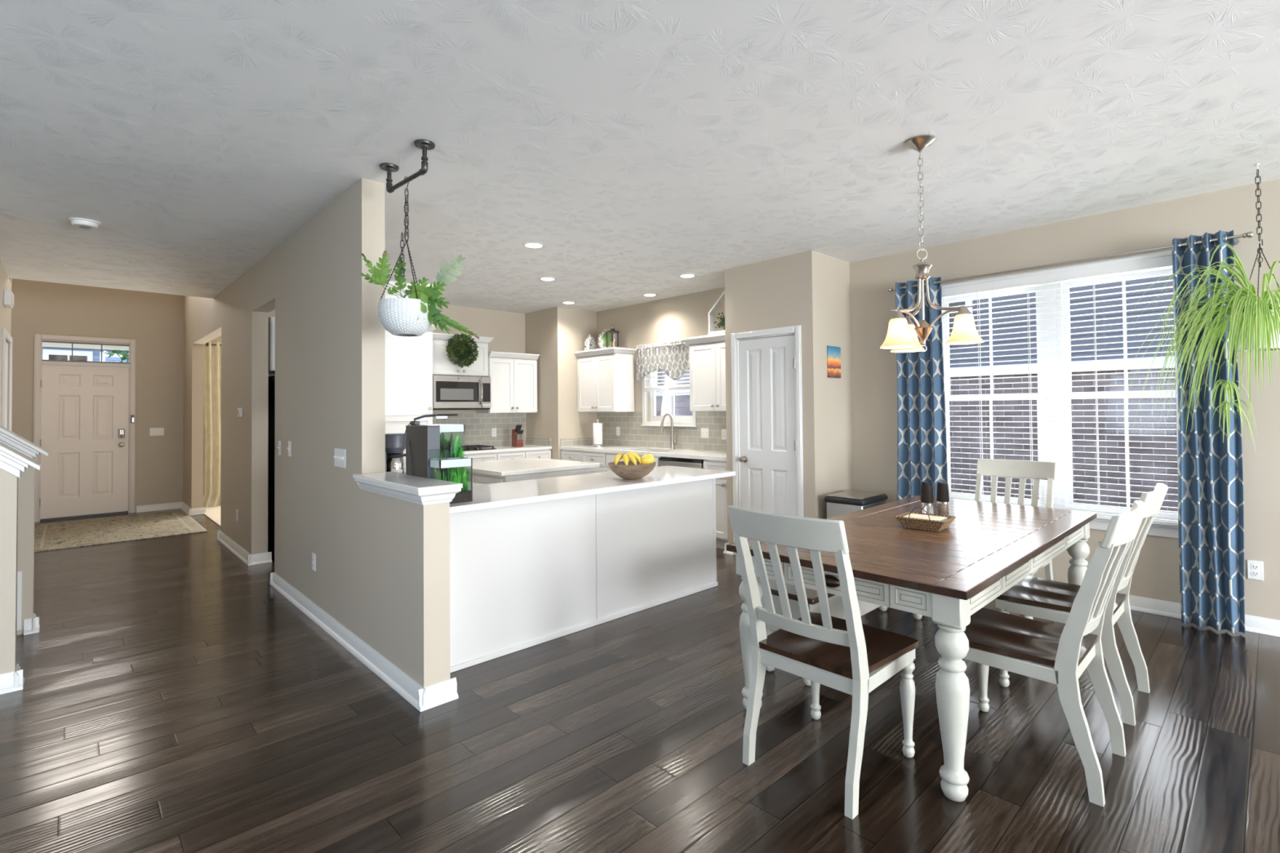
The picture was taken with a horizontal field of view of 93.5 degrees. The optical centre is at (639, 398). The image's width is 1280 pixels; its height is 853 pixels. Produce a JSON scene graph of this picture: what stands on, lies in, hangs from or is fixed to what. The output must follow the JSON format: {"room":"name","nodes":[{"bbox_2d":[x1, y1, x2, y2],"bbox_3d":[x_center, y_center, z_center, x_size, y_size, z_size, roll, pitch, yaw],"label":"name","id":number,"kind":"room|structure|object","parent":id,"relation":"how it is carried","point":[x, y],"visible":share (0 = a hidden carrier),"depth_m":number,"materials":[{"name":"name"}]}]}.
{"room":"dining room","nodes":[
{"label":"dining room","id":0,"kind":"room"},
{"bbox_2d":[0,260,11,429],"bbox_3d":[-6.431,-1.051,5.441,0.970,5.200,5.500,0,-1,-43],"label":"wall","id":1,"kind":"structure","parent":0,"point":[5,282],"depth_m":5.53,"materials":[{"name":"beige paint"}]},
{"bbox_2d":[1,328,12,431],"bbox_3d":[-6.105,0.463,5.770,0.063,2.180,0.930,0,-1,-43],"label":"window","id":2,"kind":"structure","parent":1,"relation":"in","point":[6,335],"depth_m":5.93,"materials":[{"name":"white paint"}]},
{"bbox_2d":[3,288,13,308],"bbox_3d":[-5.884,-0.925,5.611,0.058,0.145,0.240,0,-1,-43],"label":"door chime","id":3,"kind":"object","parent":1,"relation":"attached to","point":[8,296],"visible":1,"depth_m":5.53,"materials":[{"name":"white plastic"}]},
{"bbox_2d":[0,468,18,674],"bbox_3d":[-3.911,0.136,2.464,1.900,2.670,0.120,0,-1,-43],"label":"wall","id":4,"kind":"structure","parent":0,"point":[8,482],"depth_m":3.04,"materials":[{"name":"beige paint"}]},
{"bbox_2d":[0,663,24,694],"bbox_3d":[-3.807,1.425,2.506,1.735,0.092,0.150,0,-1,-43],"label":"baseboard","id":5,"kind":"structure","parent":4,"relation":"attached to","point":[11,682],"depth_m":3.03,"materials":[{"name":"white paint"}]},
{"bbox_2d":[0,441,41,478],"bbox_3d":[-3.885,-0.419,2.503,1.985,1.646,0.230,0,-1,-43],"label":"trim","id":6,"kind":"structure","parent":4,"relation":"attached to","point":[12,461],"depth_m":3.05,"materials":[{"name":"white paint"}]},
{"bbox_2d":[17,457,35,635],"bbox_3d":[-4.625,0.157,3.261,1.900,2.670,0.120,0,-1,-43],"label":"wall","id":7,"kind":"structure","parent":0,"point":[26,484],"depth_m":3.83,"materials":[{"name":"beige paint"}]},
{"bbox_2d":[17,571,22,631],"bbox_3d":[-4.035,1.280,3.694,0.335,0.370,0.018,0,-1,-43],"label":"air vent","id":8,"kind":"object","parent":7,"relation":"in","point":[19,573],"visible":0.26,"depth_m":3.80,"materials":[{"name":"white metal"}]},
{"bbox_2d":[0,425,48,458],"bbox_3d":[-4.614,-0.414,3.287,1.985,1.646,0.230,0,-1,-43],"label":"trim","id":9,"kind":"structure","parent":7,"relation":"attached to","point":[8,437],"depth_m":3.81,"materials":[{"name":"white paint"}]},
{"bbox_2d":[23,613,39,635],"bbox_3d":[-3.916,1.451,3.876,0.070,0.092,0.150,0,-1,-43],"label":"baseboard","id":10,"kind":"structure","parent":7,"relation":"attached to","point":[31,625],"depth_m":3.83,"materials":[{"name":"white paint"}]},
{"bbox_2d":[11,278,221,512],"bbox_3d":[-6.387,-1.028,9.373,6.200,5.300,0.150,0,-1,-43],"label":"wall","id":11,"kind":"structure","parent":0,"point":[155,321],"depth_m":8.55,"materials":[{"name":"beige paint"}]},
{"bbox_2d":[33,333,135,522],"bbox_3d":[-7.536,0.389,8.192,1.015,2.445,0.170,0,-1,-43],"label":"door","id":12,"kind":"structure","parent":11,"relation":"in","point":[82,413],"depth_m":8.16,"materials":[{"name":"beige wood"}]},
{"bbox_2d":[136,502,205,515],"bbox_3d":[-7.283,1.554,7.731,2.674,0.092,0.900,0,-1,-43],"label":"baseboard","id":13,"kind":"structure","parent":11,"relation":"attached to","point":[196,511],"depth_m":8.59,"materials":[{"name":"white paint"}]},
{"bbox_2d":[205,342,221,346],"bbox_3d":[-5.517,-0.795,9.950,2.740,0.060,0.200,0,-1,-43],"label":"curtain rod","id":14,"kind":"object","parent":11,"relation":"attached to","point":[207,343],"visible":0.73,"depth_m":9.00,"materials":[{"name":"metal"}]},
{"bbox_2d":[203,341,221,507],"bbox_3d":[-6.284,0.377,9.026,0.530,2.444,0.190,0,-1,-43],"label":"curtain","id":15,"kind":"object","parent":14,"relation":"hanging from","point":[212,353],"visible":0.44,"depth_m":8.99,"materials":[{"name":"beige fabric"}]},
{"bbox_2d":[203,505,220,526],"bbox_3d":[-4.045,1.585,8.799,3.555,0.012,3.800,0,-1,-43],"label":"floor","id":16,"kind":"structure","parent":0,"point":[212,513],"depth_m":8.26,"materials":[{"name":"beige"}]},
{"bbox_2d":[182,177,450,687],"bbox_3d":[-3.852,-1.065,5.938,0.131,5.200,8.325,0,-1,-43],"label":"wall","id":17,"kind":"structure","parent":0,"point":[382,572],"depth_m":3.95,"materials":[{"name":"beige paint"}]},
{"bbox_2d":[217,530,271,565],"bbox_3d":[-4.047,1.494,6.120,0.190,0.092,1.610,0,-1,-43],"label":"baseboard","id":18,"kind":"structure","parent":17,"relation":"attached to","point":[249,559],"depth_m":5.69,"materials":[{"name":"white paint"}]},
{"bbox_2d":[333,448,346,468],"bbox_3d":[-1.825,0.364,3.676,0.020,0.113,0.230,0,-1,-43],"label":"light switch","id":19,"kind":"object","parent":17,"relation":"attached to","point":[340,456],"visible":1,"depth_m":3.66,"materials":[{"name":"white plastic"}]},
{"bbox_2d":[269,572,458,711],"bbox_3d":[-1.946,1.434,3.901,0.188,0.092,2.905,0,-1,-43],"label":"baseboard","id":20,"kind":"structure","parent":17,"relation":"attached to","point":[422,699],"depth_m":3.24,"materials":[{"name":"white paint"}]},
{"bbox_2d":[354,478,461,505],"bbox_3d":[-1.245,0.478,3.171,0.211,0.066,0.865,0,-1,-43],"label":"trim","id":21,"kind":"structure","parent":17,"relation":"attached to","point":[444,495],"depth_m":2.92,"materials":[{"name":"white paint"}]},
{"bbox_2d":[352,471,462,492],"bbox_3d":[-1.248,0.434,3.175,0.221,0.022,0.888,0,-1,-43],"label":"trim","id":22,"kind":"structure","parent":17,"relation":"attached to","point":[395,479],"depth_m":3.04,"materials":[{"name":"white wood"}]},
{"bbox_2d":[385,280,433,415],"bbox_3d":[-2.003,-0.299,4.360,0.382,0.845,1.468,0,-1,-43],"label":"upper cabinet","id":23,"kind":"object","parent":17,"relation":"attached to","point":[403,354],"visible":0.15,"depth_m":3.86,"materials":[{"name":"white paint"}]},
{"bbox_2d":[268,302,524,413],"bbox_3d":[-2.576,0.183,7.526,3.920,2.740,0.120,0,-1,-43],"label":"wall","id":24,"kind":"structure","parent":0,"point":[507,329],"depth_m":8.03,"materials":[{"name":"beige paint"}]},
{"bbox_2d":[268,316,275,373],"bbox_3d":[-3.341,-0.509,6.224,0.960,0.510,0.670,0,-1,-43],"label":"upper cabinet","id":25,"kind":"object","parent":24,"relation":"attached to","point":[271,319],"visible":0.02,"depth_m":5.69,"materials":[{"name":"white paint"}]},
{"bbox_2d":[432,332,493,376],"bbox_3d":[-2.293,-0.521,7.454,0.854,0.490,0.392,0,-1,-43],"label":"upper cabinet","id":26,"kind":"object","parent":24,"relation":"attached to","point":[442,365],"visible":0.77,"depth_m":7.29,"materials":[{"name":"white paint"}]},
{"bbox_2d":[432,374,490,409],"bbox_3d":[-2.260,-0.064,7.418,0.758,0.413,0.462,0,-1,-43],"label":"microwave","id":27,"kind":"object","parent":26,"relation":"attached to","point":[449,392],"visible":0.91,"depth_m":7.27,"materials":[{"name":"grey metal"}]},
{"bbox_2d":[445,332,479,368],"bbox_3d":[-2.149,-0.580,7.254,0.434,0.438,0.237,0,-1,-43],"label":"wreath","id":28,"kind":"object","parent":26,"relation":"hanging from","point":[465,349],"visible":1,"depth_m":7.20,"materials":[{"name":"green plant"}]},
{"bbox_2d":[432,413,525,446],"bbox_3d":[-2.175,0.417,7.811,1.618,0.445,0.008,0,-1,-43],"label":"backsplash","id":29,"kind":"structure","parent":24,"relation":"attached to","point":[477,426],"depth_m":7.93,"materials":[{"name":"grey tile"}]},
{"bbox_2d":[475,351,539,413],"bbox_3d":[-1.745,-0.197,7.964,0.722,0.780,0.392,0,-1,-43],"label":"upper cabinet","id":30,"kind":"object","parent":24,"relation":"attached to","point":[513,375],"visible":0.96,"depth_m":7.84,"materials":[{"name":"white paint"}]},
{"bbox_2d":[524,306,597,459],"bbox_3d":[-1.088,0.184,8.324,0.662,2.740,0.768,0,-1,-43],"label":"wall","id":31,"kind":"structure","parent":0,"point":[554,334],"depth_m":8.00,"materials":[{"name":"beige paint"}]},
{"bbox_2d":[525,437,551,446],"bbox_3d":[-1.383,0.589,8.144,0.008,0.100,0.592,0,-1,-43],"label":"trim","id":32,"kind":"structure","parent":31,"relation":"attached to","point":[529,441],"depth_m":8.13,"materials":[{"name":"grey tile"}]},
{"bbox_2d":[560,437,593,446],"bbox_3d":[-0.809,0.581,8.043,0.622,0.100,0.008,0,-1,-43],"label":"trim","id":33,"kind":"structure","parent":31,"relation":"attached to","point":[583,441],"depth_m":8.01,"materials":[{"name":"grey tile"}]},
{"bbox_2d":[0,0,1279,313],"bbox_3d":[-1.308,-1.422,2.313,9.265,0.250,17.100,0,-1,-43],"label":"ceiling","id":34,"kind":"structure","parent":0,"point":[646,144],"depth_m":2.86,"materials":[{"name":"white paint"}]},
{"bbox_2d":[68,217,101,229],"bbox_3d":[-3.882,-1.216,4.209,0.168,0.043,0.168,0,-1,-43],"label":"smoke detector","id":35,"kind":"object","parent":34,"relation":"attached to","point":[82,223],"visible":1,"depth_m":4.17,"materials":[{"name":"white plastic"}]},
{"bbox_2d":[379,138,435,193],"bbox_3d":[-1.233,-1.206,3.174,0.505,0.151,0.100,-2,-1,43],"label":"bracket","id":36,"kind":"object","parent":34,"relation":"attached to","point":[424,144],"visible":1,"depth_m":3.11,"materials":[{"name":"metal"}]},
{"bbox_2d":[360,176,479,339],"bbox_3d":[-1.153,-0.732,3.122,0.596,0.866,0.280,-1,-1,26],"label":"hanging planter","id":37,"kind":"object","parent":36,"relation":"hanging from","point":[414,315],"visible":1,"depth_m":3.11,"materials":[{"name":"ceramic"}]},
{"bbox_2d":[880,135,984,352],"bbox_3d":[1.423,-0.771,3.017,0.469,1.071,0.474,0,-1,-43],"label":"chandelier","id":38,"kind":"object","parent":34,"relation":"hanging from","point":[901,336],"visible":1,"depth_m":3.01,"materials":[{"name":"silver metal"}]},
{"bbox_2d":[1124,163,1279,453],"bbox_3d":[3.200,-0.502,3.332,0.842,1.634,0.811,-1,-1,40],"label":"spider plant","id":39,"kind":"object","parent":34,"relation":"hanging from","point":[1254,322],"visible":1,"depth_m":3.32,"materials":[{"name":"green plant"}]},
{"bbox_2d":[0,508,1279,852],"bbox_3d":[-1.281,1.468,2.260,9.265,0.050,17.100,0,-1,-43],"label":"floor","id":40,"kind":"structure","parent":0,"point":[172,699],"depth_m":2.50,"materials":[{"name":"brown wood"}]},
{"bbox_2d":[34,510,207,552],"bbox_3d":[-6.379,1.579,7.305,1.560,0.009,2.120,0,-1,-43],"label":"entry rug","id":41,"kind":"object","parent":40,"relation":"on","point":[87,532],"visible":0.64,"depth_m":7.18,"materials":[{"name":"beige fabric"}]},
{"bbox_2d":[267,375,275,557],"bbox_3d":[-3.297,0.652,6.185,0.915,1.725,0.782,0,-1,-43],"label":"refrigerator","id":42,"kind":"object","parent":40,"relation":"on","point":[271,419],"visible":0.02,"depth_m":5.77,"materials":[{"name":"black plastic"}]},
{"bbox_2d":[385,324,438,471],"bbox_3d":[-2.756,0.361,6.791,0.716,2.360,0.677,0,-1,-43],"label":"tall cabinet","id":43,"kind":"object","parent":40,"relation":"on","point":[393,424],"visible":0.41,"depth_m":6.74,"materials":[{"name":"white paint"}]},
{"bbox_2d":[463,448,551,462],"bbox_3d":[-1.946,1.109,7.554,1.595,0.878,0.650,0,-1,-43],"label":"base cabinet","id":44,"kind":"object","parent":40,"relation":"on","point":[545,454],"visible":0.2,"depth_m":7.48,"materials":[{"name":"white paint"}]},
{"bbox_2d":[462,444,551,454],"bbox_3d":[-1.956,0.651,7.575,1.614,0.035,0.626,0,-1,-43],"label":"countertop","id":45,"kind":"structure","parent":44,"relation":"on","point":[526,447],"depth_m":7.55,"materials":[{"name":"white stone"}]},
{"bbox_2d":[460,444,496,451],"bbox_3d":[-2.196,0.611,7.346,0.740,0.040,0.450,0,-1,-43],"label":"cooktop","id":46,"kind":"object","parent":45,"relation":"in","point":[469,447],"visible":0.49,"depth_m":7.36,"materials":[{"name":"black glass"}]},
{"bbox_2d":[511,424,524,447],"bbox_3d":[-1.595,0.490,7.877,0.100,0.290,0.151,0,-1,-43],"label":"knife block","id":47,"kind":"object","parent":45,"relation":"on","point":[517,433],"visible":1,"depth_m":7.85,"materials":[{"name":"red wood"}]},
{"bbox_2d":[462,467,591,484],"bbox_3d":[-1.093,1.066,5.428,0.930,0.868,0.955,0,-1,-43],"label":"base cabinet","id":48,"kind":"object","parent":40,"relation":"on","point":[482,478],"visible":0.1,"depth_m":5.05,"materials":[{"name":"white paint"}]},
{"bbox_2d":[463,457,599,476],"bbox_3d":[-1.084,0.612,5.459,1.000,0.034,1.040,0,-1,-43],"label":"countertop","id":49,"kind":"structure","parent":48,"relation":"on","point":[501,468],"depth_m":5.24,"materials":[{"name":"white stone"}]},
{"bbox_2d":[449,478,717,672],"bbox_3d":[-0.431,1.036,4.119,2.348,0.868,0.544,0,-1,-43],"label":"peninsula base panel","id":50,"kind":"object","parent":40,"relation":"on","point":[526,575],"visible":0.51,"depth_m":3.75,"materials":[{"name":"white paint"}]},
{"bbox_2d":[404,465,735,514],"bbox_3d":[-0.996,0.597,4.733,2.375,0.034,2.535,0,-1,-43],"label":"countertop","id":51,"kind":"structure","parent":50,"relation":"on","point":[485,496],"depth_m":3.86,"materials":[{"name":"white stone"}]},
{"bbox_2d":[385,433,405,473],"bbox_3d":[-1.812,0.421,4.423,0.216,0.322,0.271,0,-1,-43],"label":"coffee maker","id":52,"kind":"object","parent":51,"relation":"on","point":[393,442],"visible":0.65,"depth_m":4.33,"materials":[{"name":"black plastic"}]},
{"bbox_2d":[405,424,472,503],"bbox_3d":[-1.096,0.351,3.313,0.225,0.408,0.408,0,-1,-43],"label":"aquarium","id":53,"kind":"object","parent":51,"relation":"on","point":[433,455],"visible":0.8,"depth_m":3.22,"materials":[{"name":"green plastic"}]},
{"bbox_2d":[402,413,458,475],"bbox_3d":[-1.179,0.310,3.333,0.329,0.446,0.155,-1,-1,4],"label":"lamp","id":54,"kind":"object","parent":53,"relation":"attached to","point":[438,415],"visible":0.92,"depth_m":3.36,"materials":[{"name":"black plastic"}]},
{"bbox_2d":[440,431,453,457],"bbox_3d":[-1.115,0.257,3.345,0.108,0.158,0.213,0,-1,-43],"label":"plant","id":55,"kind":"object","parent":53,"relation":"on","point":[446,448],"depth_m":3.29,"materials":[{"name":"plant"}]},
{"bbox_2d":[434,467,467,492],"bbox_3d":[-1.001,0.429,3.198,0.179,0.145,0.114,0,-1,-43],"label":"plant","id":56,"kind":"object","parent":53,"relation":"on","point":[441,473],"depth_m":3.18,"materials":[{"name":"plant"}]},
{"bbox_2d":[440,435,463,482],"bbox_3d":[-1.109,0.356,3.373,0.162,0.300,0.260,0,-1,-43],"label":"plant","id":57,"kind":"object","parent":53,"relation":"on","point":[447,451],"depth_m":3.31,"materials":[{"name":"plant"}]},
{"bbox_2d":[608,461,656,479],"bbox_3d":[-0.055,0.506,4.191,0.340,0.110,0.340,0,-1,-43],"label":"fruit bowl","id":58,"kind":"object","parent":51,"relation":"on","point":[629,472],"visible":0.95,"depth_m":4.08,"materials":[{"name":"brown wood"}]},
{"bbox_2d":[613,452,640,465],"bbox_3d":[-0.086,0.419,4.117,0.156,0.096,0.118,-1,-1,26],"label":"banana bunch","id":59,"kind":"object","parent":58,"relation":"in","point":[632,456],"visible":0.98,"depth_m":4.10,"materials":[{"name":"yellow food"}]},
{"bbox_2d":[560,449,607,473],"bbox_3d":[-0.506,1.098,7.695,0.650,0.878,0.900,0,-1,-43],"label":"base cabinet","id":60,"kind":"object","parent":40,"relation":"on","point":[600,458],"visible":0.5,"depth_m":7.41,"materials":[{"name":"white paint"}]},
{"bbox_2d":[560,444,726,461],"bbox_3d":[0.134,0.622,7.040,0.629,0.035,2.749,0,-1,-43],"label":"countertop","id":61,"kind":"structure","parent":60,"relation":"on","point":[665,452],"depth_m":6.87,"materials":[{"name":"white stone"}]},
{"bbox_2d":[591,418,604,447],"bbox_3d":[-0.542,0.443,7.739,0.160,0.360,0.160,0,-1,-43],"label":"paper towel holder","id":62,"kind":"object","parent":61,"relation":"on","point":[597,427],"visible":1,"depth_m":7.69,"materials":[{"name":"white paper"}]},
{"bbox_2d":[659,412,677,448],"bbox_3d":[0.343,0.384,7.057,0.233,0.437,0.131,0,-1,-43],"label":"faucet","id":63,"kind":"object","parent":61,"relation":"on","point":[673,443],"visible":1,"depth_m":7.11,"materials":[{"name":"silver metal"}]},
{"bbox_2d":[658,456,703,468],"bbox_3d":[0.620,1.066,6.479,0.648,0.876,0.607,0,-1,-43],"label":"dishwasher","id":64,"kind":"object","parent":40,"relation":"on","point":[663,461],"visible":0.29,"depth_m":6.28,"materials":[{"name":"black metal"}]},
{"bbox_2d":[703,459,727,548],"bbox_3d":[0.961,1.056,6.147,0.650,0.878,0.325,0,-1,-43],"label":"base cabinet","id":65,"kind":"object","parent":40,"relation":"on","point":[721,485],"visible":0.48,"depth_m":5.91,"materials":[{"name":"white paint"}]},
{"bbox_2d":[727,505,919,819],"bbox_3d":[0.718,0.920,2.359,0.664,1.012,0.486,0,-1,-43],"label":"dining chair","id":66,"kind":"object","parent":40,"relation":"on","point":[838,654],"visible":1,"depth_m":2.23,"materials":[{"name":"white paint"}]},
{"bbox_2d":[759,578,922,685],"bbox_3d":[1.251,1.214,3.569,1.500,0.460,0.390,0,-1,-43],"label":"bench","id":67,"kind":"object","parent":40,"relation":"on","point":[836,604],"visible":0.17,"depth_m":3.11,"materials":[{"name":"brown wood"}]},
{"bbox_2d":[824,489,888,518],"bbox_3d":[1.831,1.140,5.092,0.475,0.655,0.350,0,-1,-43],"label":"trash can","id":68,"kind":"object","parent":40,"relation":"on","point":[838,504],"visible":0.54,"depth_m":4.99,"materials":[{"name":"silver metal"}]},
{"bbox_2d":[726,495,1097,801],"bbox_3d":[1.543,1.053,3.152,2.164,0.760,1.030,0,-1,-43],"label":"dining table","id":69,"kind":"object","parent":40,"relation":"on","point":[946,575],"visible":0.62,"depth_m":2.54,"materials":[{"name":"brown wood"}]},
{"bbox_2d":[894,503,955,532],"bbox_3d":[1.485,0.616,3.132,0.242,0.117,0.202,-2,-1,44],"label":"basket","id":70,"kind":"object","parent":69,"relation":"on","point":[907,522],"visible":0.91,"depth_m":3.08,"materials":[{"name":"wicker"}]},
{"bbox_2d":[903,513,947,521],"bbox_3d":[1.484,0.636,3.131,0.180,0.039,0.142,-2,-1,44],"label":"napkin stack","id":71,"kind":"object","parent":70,"relation":"in","point":[912,515],"visible":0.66,"depth_m":3.12,"materials":[{"name":"beige paper"}]},
{"bbox_2d":[920,481,933,514],"bbox_3d":[1.660,0.580,3.478,0.067,0.198,0.067,0,-1,-43],"label":"pepper mill","id":72,"kind":"object","parent":69,"relation":"on","point":[926,491],"visible":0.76,"depth_m":3.45,"materials":[{"name":"black plastic"}]},
{"bbox_2d":[936,482,949,515],"bbox_3d":[1.767,0.584,3.510,0.067,0.188,0.067,0,-1,-43],"label":"pepper mill","id":73,"kind":"object","parent":69,"relation":"on","point":[942,493],"visible":0.95,"depth_m":3.48,"materials":[{"name":"plastic"}]},
{"bbox_2d":[974,458,1056,618],"bbox_3d":[2.400,0.935,3.960,0.664,1.012,0.486,0,-1,-43],"label":"dining chair","id":74,"kind":"object","parent":40,"relation":"on","point":[1009,468],"visible":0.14,"depth_m":4.13,"materials":[{"name":"white paint"}]},
{"bbox_2d":[941,500,1146,807],"bbox_3d":[1.607,0.913,2.409,0.486,1.012,0.664,0,-1,-43],"label":"dining chair","id":75,"kind":"object","parent":40,"relation":"on","point":[997,639],"visible":0.82,"depth_m":2.24,"materials":[{"name":"white paint"}]},
{"bbox_2d":[995,483,1168,725],"bbox_3d":[2.145,0.918,2.932,0.486,1.012,0.664,0,-1,-43],"label":"dining chair","id":76,"kind":"object","parent":40,"relation":"on","point":[1032,597],"visible":0.76,"depth_m":2.86,"materials":[{"name":"white paint"}]},
{"bbox_2d":[724,249,853,543],"bbox_3d":[1.398,0.112,5.699,0.662,2.740,0.948,0,-1,-43],"label":"wall","id":77,"kind":"structure","parent":0,"point":[810,290],"depth_m":5.36,"materials":[{"name":"beige paint"}]},
{"bbox_2d":[730,324,804,555],"bbox_3d":[1.169,0.427,5.496,0.166,2.108,0.756,0,-1,-43],"label":"door","id":78,"kind":"structure","parent":77,"relation":"in","point":[766,377],"depth_m":5.48,"materials":[{"name":"white paint"}]},
{"bbox_2d":[826,345,840,377],"bbox_3d":[1.730,-0.322,5.361,0.220,0.280,0.012,0,-1,-43],"label":"painting","id":79,"kind":"object","parent":77,"relation":"attached to","point":[833,353],"visible":1,"depth_m":5.35},
{"bbox_2d":[596,178,1279,620],"bbox_3d":[3.432,0.064,4.144,0.168,2.740,13.300,0,-1,-43],"label":"wall","id":80,"kind":"structure","parent":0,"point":[1156,573],"depth_m":4.47,"materials":[{"name":"beige paint"}]},
{"bbox_2d":[573,346,636,412],"bbox_3d":[-0.455,-0.224,7.848,0.392,0.803,0.800,0,-1,-43],"label":"upper cabinet","id":81,"kind":"object","parent":80,"relation":"attached to","point":[606,375],"visible":0.99,"depth_m":7.67,"materials":[{"name":"white paint"}]},
{"bbox_2d":[598,328,616,348],"bbox_3d":[-0.430,-0.778,7.874,0.294,0.288,0.073,-1,-1,35],"label":"plate","id":82,"kind":"object","parent":81,"relation":"on","point":[602,336],"visible":0.69,"depth_m":7.90,"materials":[{"name":"white ceramic"}]},
{"bbox_2d":[635,339,689,383],"bbox_3d":[0.348,-0.439,7.185,0.096,0.486,1.113,0,-1,-41],"label":"valance","id":83,"kind":"object","parent":80,"relation":"attached to","point":[672,357],"visible":0.77,"depth_m":7.22,"materials":[{"name":"grey fabric"}]},
{"bbox_2d":[644,369,689,391],"bbox_3d":[0.329,-0.336,7.284,0.039,0.485,0.770,0,-1,-43],"label":"window blind","id":84,"kind":"object","parent":80,"relation":"attached to","point":[685,387],"visible":0.34,"depth_m":7.30,"materials":[{"name":"white"}]},
{"bbox_2d":[640,370,697,426],"bbox_3d":[0.383,-0.143,7.331,0.165,0.970,0.930,0,-1,-43],"label":"window","id":85,"kind":"structure","parent":80,"relation":"attached to","point":[678,420],"depth_m":7.49,"materials":[{"name":"white plastic"}]},
{"bbox_2d":[682,333,725,411],"bbox_3d":[0.885,-0.263,6.433,0.392,0.803,0.793,0,-1,-43],"label":"upper cabinet","id":86,"kind":"object","parent":80,"relation":"attached to","point":[707,353],"visible":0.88,"depth_m":6.39,"materials":[{"name":"white paint"}]},
{"bbox_2d":[707,290,724,334],"bbox_3d":[0.951,-0.917,6.333,0.121,0.500,0.520,0,-1,-43],"label":"lantern","id":87,"kind":"object","parent":86,"relation":"on","point":[712,317],"visible":0.36,"depth_m":6.47,"materials":[{"name":"white paint"}]},
{"bbox_2d":[941,251,1177,526],"bbox_3d":[2.996,-0.045,4.416,0.098,1.778,1.670,0,-1,-43],"label":"window blind","id":88,"kind":"object","parent":80,"relation":"attached to","point":[1160,261],"visible":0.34,"depth_m":4.32,"materials":[{"name":"white plastic"}]},
{"bbox_2d":[941,249,1178,538],"bbox_3d":[3.077,-0.016,4.492,0.185,1.890,1.760,0,-1,-43],"label":"window","id":89,"kind":"structure","parent":80,"relation":"attached to","point":[1045,418],"depth_m":4.48,"materials":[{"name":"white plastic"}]},
{"bbox_2d":[887,231,1253,292],"bbox_3d":[2.945,-0.956,4.434,0.169,0.044,2.204,0,-1,-43],"label":"curtain rod","id":90,"kind":"object","parent":80,"relation":"attached to","point":[1249,234],"visible":0.88,"depth_m":4.16,"materials":[{"name":"silver metal"}]},
{"bbox_2d":[895,276,947,500],"bbox_3d":[2.321,0.228,4.983,0.087,2.425,0.410,0,-1,-43],"label":"curtain","id":91,"kind":"object","parent":90,"relation":"hanging from","point":[922,443],"visible":0.62,"depth_m":4.96,"materials":[{"name":"blue fabric"}]},
{"bbox_2d":[1171,230,1244,633],"bbox_3d":[3.514,0.197,3.724,0.107,2.433,0.300,0,-1,-43],"label":"curtain","id":92,"kind":"object","parent":90,"relation":"hanging from","point":[1211,503],"visible":0.84,"depth_m":3.72,"materials":[{"name":"blue fabric"}]},
{"bbox_2d":[1128,595,1279,636],"bbox_3d":[4.957,1.342,2.388,0.030,0.092,8.704,0,-1,-43],"label":"baseboard","id":93,"kind":"structure","parent":80,"relation":"attached to","point":[1258,624],"depth_m":3.93,"materials":[{"name":"white paint"}]},
{"bbox_2d":[1246,560,1263,580],"bbox_3d":[3.757,1.050,3.674,0.009,0.115,0.070,0,-1,-43],"label":"wall outlet","id":94,"kind":"object","parent":80,"relation":"attached to","point":[1255,568],"visible":1,"depth_m":3.67,"materials":[{"name":"white plastic"}]},
{"label":"outside","id":95,"kind":"structure","parent":0,"visible":0},
{"bbox_3d":[-11.204,2.015,13.269,12.000,0.350,12.250,0,-1,-43],"label":"driveway","id":96,"kind":"object","parent":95,"visible":0},
{"bbox_2d":[103,350,128,362],"bbox_3d":[-13.278,-0.125,16.610,2.538,4.796,2.732,0,-1,-43],"label":"tree","id":97,"kind":"object","parent":96,"relation":"on","point":[125,355],"visible":0.02,"depth_m":15.91,"materials":[{"name":"green plant"}]},
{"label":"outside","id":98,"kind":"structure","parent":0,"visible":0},
{"bbox_3d":[-1.507,2.168,8.845,70.000,0.300,75.000,0,-1,-43],"label":"ground","id":99,"kind":"structure","parent":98,"visible":0},
{"bbox_2d":[41,346,128,367],"bbox_3d":[-17.777,-0.445,20.233,14.600,5.650,6.800,0,-1,-43],"label":"house","id":100,"kind":"structure","parent":99,"relation":"on","point":[48,353],"depth_m":17.50,"materials":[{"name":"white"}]},
{"bbox_2d":[655,368,692,415],"bbox_3d":[1.014,-0.276,22.458,7.650,5.050,12.800,0,-1,-43],"label":"house","id":101,"kind":"structure","parent":99,"relation":"on","point":[664,399],"depth_m":17.12,"materials":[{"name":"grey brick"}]},
{"bbox_2d":[948,275,1177,511],"bbox_3d":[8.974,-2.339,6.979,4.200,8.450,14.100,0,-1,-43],"label":"window blinds","id":102,"kind":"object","parent":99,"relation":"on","point":[956,431],"visible":0.02,"depth_m":7.83,"materials":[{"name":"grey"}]},
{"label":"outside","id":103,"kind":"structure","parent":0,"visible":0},
{"bbox_2d":[42,342,128,350],"bbox_3d":[-8.122,-1.000,9.314,9.000,0.325,2.150,0,-1,-43],"label":"ceiling","id":104,"kind":"structure","parent":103,"point":[44,344],"depth_m":9.80,"materials":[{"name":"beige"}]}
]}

